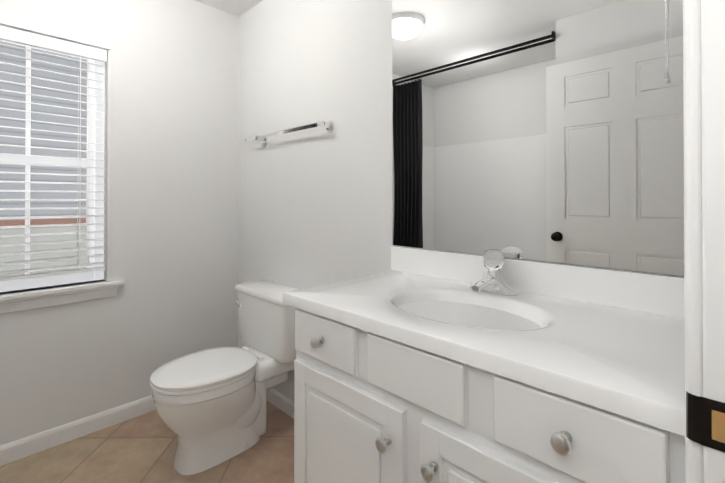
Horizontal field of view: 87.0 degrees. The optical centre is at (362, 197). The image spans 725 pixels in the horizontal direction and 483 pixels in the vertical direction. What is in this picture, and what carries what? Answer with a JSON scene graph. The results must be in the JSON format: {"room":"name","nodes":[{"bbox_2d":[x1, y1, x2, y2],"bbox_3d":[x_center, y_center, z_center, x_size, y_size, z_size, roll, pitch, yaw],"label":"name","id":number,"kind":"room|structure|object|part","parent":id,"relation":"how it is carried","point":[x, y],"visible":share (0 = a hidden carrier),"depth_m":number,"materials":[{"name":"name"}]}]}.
{"room":"bathroom","nodes":[
{"label":"bathroom","id":0,"kind":"room"},
{"bbox_2d":[0,0,238,445],"bbox_3d":[-1.349,-0.004,2.107,0.120,2.420,1.365,0,-1,44],"label":"wall","id":1,"kind":"structure","parent":0,"point":[174,69],"depth_m":2.16,"materials":[{"name":"white paint"}]},
{"bbox_2d":[0,10,110,291],"bbox_3d":[-1.595,-0.202,1.835,0.120,1.281,0.632,0,-1,44],"label":"window blind","id":2,"kind":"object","parent":1,"relation":"in","point":[94,269],"depth_m":1.90,"materials":[{"name":"white plastic"}]},
{"bbox_2d":[77,56,80,270],"bbox_3d":[-1.433,-0.174,1.940,0.002,1.093,0.004,0,-1,44],"label":"blind cord","id":3,"kind":"object","parent":2,"relation":"attached to","point":[80,56],"depth_m":1.94,"materials":[{"name":"white fabric"}]},
{"bbox_2d":[85,57,89,263],"bbox_3d":[-1.403,-0.191,1.953,0.010,1.060,0.021,0,-1,44],"label":"blind cord","id":4,"kind":"object","parent":2,"relation":"attached to","point":[88,261],"depth_m":1.95,"materials":[{"name":"white fabric"}]},
{"bbox_2d":[0,279,123,313],"bbox_3d":[-1.570,0.481,1.798,0.106,0.085,0.760,0,-1,44],"label":"window sill","id":5,"kind":"structure","parent":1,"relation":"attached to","point":[37,298],"depth_m":1.85,"materials":[{"name":"white paint"}]},
{"bbox_2d":[0,395,154,465],"bbox_3d":[-1.370,1.163,1.983,0.013,0.085,1.559,0,-1,44],"label":"baseboard","id":6,"kind":"structure","parent":1,"relation":"attached to","point":[32,444],"depth_m":1.90,"materials":[{"name":"white paint"}]},
{"bbox_2d":[0,401,293,482],"bbox_3d":[-0.434,1.226,0.553,3.949,0.060,2.900,0,-1,44],"label":"floor","id":7,"kind":"structure","parent":0,"point":[140,449],"depth_m":1.75,"materials":[{"name":"tile"}]},
{"bbox_2d":[150,280,297,474],"bbox_3d":[-0.648,0.845,1.875,0.510,0.718,0.705,0,-1,44],"label":"toilet","id":8,"kind":"object","parent":7,"relation":"on","point":[210,405],"visible":0.98,"depth_m":1.78,"materials":[{"name":"white ceramic"}]},
{"bbox_3d":[-0.725,0.799,1.797,0.384,0.046,0.485,0,-1,44],"label":"seat","id":9,"kind":"part","parent":8,"relation":"part of","materials":[{"name":"white plastic"}]},
{"bbox_3d":[-0.668,0.577,2.083,0.080,0.034,0.034,0,-1,44],"label":"lever","id":10,"kind":"part","parent":8,"relation":"part of","materials":[{"name":"silver metal"}]},
{"bbox_3d":[-0.476,0.664,2.052,0.488,0.282,0.192,0,-1,44],"label":"tank","id":11,"kind":"part","parent":8,"relation":"part of","materials":[{"name":"white ceramic"}]},
{"bbox_3d":[-0.478,0.505,2.052,0.510,0.036,0.210,0,-1,44],"label":"tank lid","id":12,"kind":"part","parent":8,"relation":"part of","materials":[{"name":"white ceramic"}]},
{"bbox_2d":[282,246,684,482],"bbox_3d":[0.286,0.682,1.050,1.001,1.034,0.583,0,-1,44],"label":"bathroom vanity","id":13,"kind":"object","parent":7,"relation":"on","point":[415,365],"visible":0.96,"depth_m":0.88,"materials":[{"name":"white paint"}]},
{"bbox_2d":[470,249,518,295],"bbox_3d":[0.389,0.233,1.192,0.160,0.134,0.152,0,-1,44],"label":"faucet","id":14,"kind":"object","parent":13,"relation":"on","point":[493,282],"depth_m":1.20,"materials":[{"name":"silver metal"}]},
{"bbox_2d":[195,0,261,16],"bbox_3d":[-0.434,-1.264,0.569,3.949,0.080,2.900,0,-1,44],"label":"ceiling","id":15,"kind":"structure","parent":0,"point":[238,8],"depth_m":2.40,"materials":[{"name":"white paint"}]},
{"bbox_2d":[238,0,683,400],"bbox_3d":[0.053,-0.006,1.776,2.589,2.420,0.120,0,-1,44],"label":"wall","id":16,"kind":"structure","parent":0,"point":[314,206],"depth_m":1.99,"materials":[{"name":"white paint"}]},
{"bbox_2d":[267,388,293,418],"bbox_3d":[-0.339,1.163,2.058,1.383,0.085,0.013,0,-1,44],"label":"baseboard","id":17,"kind":"structure","parent":16,"relation":"attached to","point":[281,401],"depth_m":2.17,"materials":[{"name":"white paint"}]},
{"bbox_2d":[245,121,332,142],"bbox_3d":[-0.434,-0.356,2.116,0.736,0.044,0.074,0,-1,44],"label":"towel rail","id":18,"kind":"object","parent":16,"relation":"attached to","point":[328,125],"visible":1,"depth_m":2.00,"materials":[{"name":"silver metal"}]},
{"bbox_2d":[391,246,683,318],"bbox_3d":[0.482,0.251,1.254,1.001,0.101,0.021,0,-1,44],"label":"backsplash","id":19,"kind":"structure","parent":16,"relation":"attached to","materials":[{"name":"white stone"}]},
{"bbox_2d":[392,0,683,275],"bbox_3d":[0.487,-0.361,1.265,1.004,1.117,0.006,0,-1,44],"label":"mirror","id":20,"kind":"object","parent":16,"relation":"attached to","point":[546,130],"visible":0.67,"depth_m":1.19,"materials":[{"name":"silver mirror"}]},
{"bbox_2d":[664,0,667,79],"bbox_3d":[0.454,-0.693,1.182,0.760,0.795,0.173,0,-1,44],"label":"pull cord","id":21,"kind":"object","parent":16,"relation":"attached to","point":[666,76],"visible":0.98,"depth_m":0.96,"materials":[{"name":"white fabric"}]},
{"label":"outside","id":22,"kind":"structure","parent":0,"visible":0},
{"bbox_2d":[0,41,86,276],"bbox_3d":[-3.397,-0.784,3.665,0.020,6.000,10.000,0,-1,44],"label":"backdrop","id":23,"kind":"structure","parent":22,"point":[41,126],"depth_m":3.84,"materials":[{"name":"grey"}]},
{"bbox_3d":[0.134,-1.072,0.098,0.120,0.310,0.940,0,-1,44],"label":"wall","id":24,"kind":"structure","parent":0,"visible":0},
{"bbox_2d":[683,0,724,482],"bbox_3d":[0.143,0.117,0.112,0.139,2.152,0.980,0,-1,44],"label":"door frame","id":25,"kind":"structure","parent":24,"relation":"attached to","point":[704,144],"depth_m":0.45,"materials":[{"name":"white paint"}]},
{"bbox_2d":[686,391,724,452],"bbox_3d":[0.419,0.265,0.444,0.066,0.057,0.010,0,-1,44],"label":"strike plate","id":26,"kind":"object","parent":25,"relation":"attached to","point":[699,419],"visible":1,"depth_m":0.45,"materials":[{"name":"black metal"}]},
{"bbox_3d":[0.419,0.265,0.437,0.029,0.034,0.001,0,-1,44],"label":"hole in the door jamb strike","id":27,"kind":"part","parent":25,"relation":"part of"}
]}

